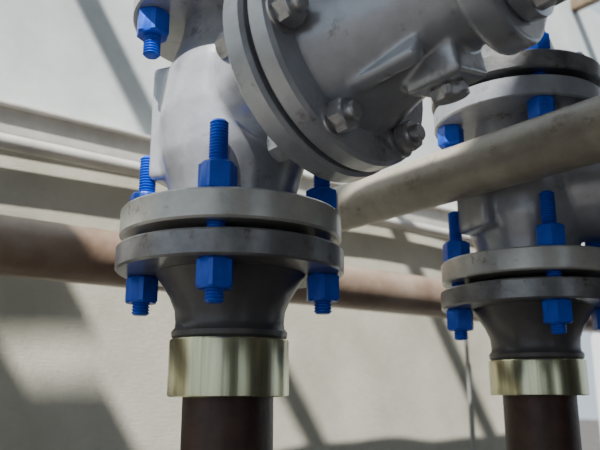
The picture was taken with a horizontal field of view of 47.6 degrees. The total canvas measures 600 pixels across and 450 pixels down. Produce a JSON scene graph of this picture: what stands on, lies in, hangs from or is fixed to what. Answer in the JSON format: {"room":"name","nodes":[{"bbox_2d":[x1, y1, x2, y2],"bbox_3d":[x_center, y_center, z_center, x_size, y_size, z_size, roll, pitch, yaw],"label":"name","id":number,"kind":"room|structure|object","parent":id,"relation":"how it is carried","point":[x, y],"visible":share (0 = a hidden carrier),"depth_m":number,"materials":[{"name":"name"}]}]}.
{"room":"industrial plant","nodes":[
{"label":"industrial plant","id":0,"kind":"room"},
{"bbox_2d":[0,0,599,245],"bbox_3d":[-0.024,0.216,1.631,5.800,2.750,0.080,10,-17,-37],"label":"wall","id":1,"kind":"structure","parent":0,"point":[81,59],"depth_m":1.39,"materials":[{"name":"grey paint"}]},
{"bbox_2d":[0,99,456,228],"bbox_3d":[-0.661,-0.206,1.143,3.890,0.050,0.040,10,-17,-37],"label":"trim","id":2,"kind":"structure","parent":1,"relation":"attached to","point":[12,122],"depth_m":1.31,"materials":[{"name":"paint"}]},
{"bbox_2d":[0,132,472,243],"bbox_3d":[-0.639,-0.169,1.105,3.890,0.028,0.030,10,-17,-37],"label":"conduit pipe","id":3,"kind":"object","parent":1,"relation":"attached to","point":[14,143],"visible":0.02,"depth_m":1.28,"materials":[{"name":"metal"}]},
{"bbox_2d":[0,149,505,449],"bbox_3d":[-0.658,0.614,0.940,3.890,1.610,0.025,10,-17,-37],"label":"wall panel","id":4,"kind":"object","parent":1,"relation":"attached to","point":[79,370],"visible":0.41,"depth_m":1.34,"materials":[{"name":"white paint"}]},
{"bbox_2d":[590,332,599,422],"bbox_3d":[1.220,0.774,2.489,0.950,1.170,0.090,10,-17,-37],"label":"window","id":5,"kind":"structure","parent":1,"relation":"in","point":[595,337],"depth_m":2.49,"materials":[{"name":"white"}]},
{"bbox_2d":[570,0,599,12],"bbox_3d":[0.845,-1.382,0.706,5.435,0.050,3.100,10,-17,-37],"label":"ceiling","id":6,"kind":"structure","parent":0,"point":[576,5],"depth_m":2.71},
{"bbox_3d":[0.961,1.303,0.069,6.200,0.100,3.280,10,-17,-37],"label":"floor","id":7,"kind":"structure","parent":0,"visible":0},
{"bbox_2d":[114,118,343,449],"bbox_3d":[-0.061,0.621,0.463,0.200,1.411,0.200,0,-14,0],"label":"riser pipe","id":8,"kind":"object","parent":7,"relation":"on","point":[230,290],"visible":0.77,"depth_m":0.54,"materials":[{"name":"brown metal"}]},
{"bbox_2d":[119,0,565,245],"bbox_3d":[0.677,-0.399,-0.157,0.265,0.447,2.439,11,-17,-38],"label":"valve","id":9,"kind":"object","parent":8,"relation":"on","point":[332,90],"visible":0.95,"depth_m":0.50,"materials":[{"name":"grey paint"}]},
{"bbox_2d":[133,0,223,61],"bbox_3d":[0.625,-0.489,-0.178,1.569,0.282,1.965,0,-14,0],"label":"flange","id":10,"kind":"object","parent":9,"relation":"attached to","point":[172,30],"depth_m":0.61,"materials":[{"name":"grey"}]},
{"bbox_2d":[464,332,473,449],"bbox_3d":[0.455,0.949,1.707,0.010,1.360,0.010,0,-14,0],"label":"rod","id":11,"kind":"object","parent":7,"relation":"on","point":[466,341],"visible":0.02,"depth_m":1.82,"materials":[{"name":"grey metal"}]},
{"bbox_2d":[441,190,599,449],"bbox_3d":[0.261,0.666,0.626,0.200,1.401,0.200,0,-14,0],"label":"riser pipe","id":12,"kind":"object","parent":7,"relation":"on","point":[534,324],"visible":0.77,"depth_m":0.71,"materials":[{"name":"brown metal"}]},
{"bbox_2d":[431,32,599,149],"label":"valve","id":13,"kind":"object","parent":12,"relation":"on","point":[542,76],"depth_m":0.74,"materials":[{"name":"grey paint"}]},
{"bbox_2d":[434,17,599,149],"bbox_3d":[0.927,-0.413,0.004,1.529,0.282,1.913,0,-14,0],"label":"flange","id":14,"kind":"object","parent":13,"relation":"attached to","point":[540,79],"depth_m":0.74,"materials":[{"name":"grey metal"}]},
{"bbox_2d":[441,163,599,288],"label":"valve","id":15,"kind":"object","parent":12,"relation":"on","point":[501,224],"depth_m":0.73,"materials":[{"name":"grey paint"}]},
{"bbox_2d":[333,95,599,231],"bbox_3d":[0.252,-0.081,0.660,0.061,0.060,1.275,10,-17,-37],"label":"tube","id":16,"kind":"object","parent":15,"relation":"attached to","point":[567,138],"visible":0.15,"depth_m":0.70,"materials":[{"name":"beige metal"}]},
{"bbox_2d":[0,214,599,332],"bbox_3d":[-0.047,0.102,1.299,3.400,0.090,0.091,10,-17,-37],"label":"tube","id":17,"kind":"object","parent":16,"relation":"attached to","point":[29,248],"visible":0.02,"depth_m":1.05,"materials":[{"name":"brown metal"}]},
{"label":"outside","id":18,"kind":"structure","parent":0,"visible":0},
{"bbox_2d":[579,419,599,449],"bbox_3d":[-0.551,1.589,0.822,60.000,0.100,60.000,10,-17,-37],"label":"ground","id":19,"kind":"structure","parent":18,"point":[589,428],"depth_m":20.45,"materials":[{"name":"concrete"}]}
]}

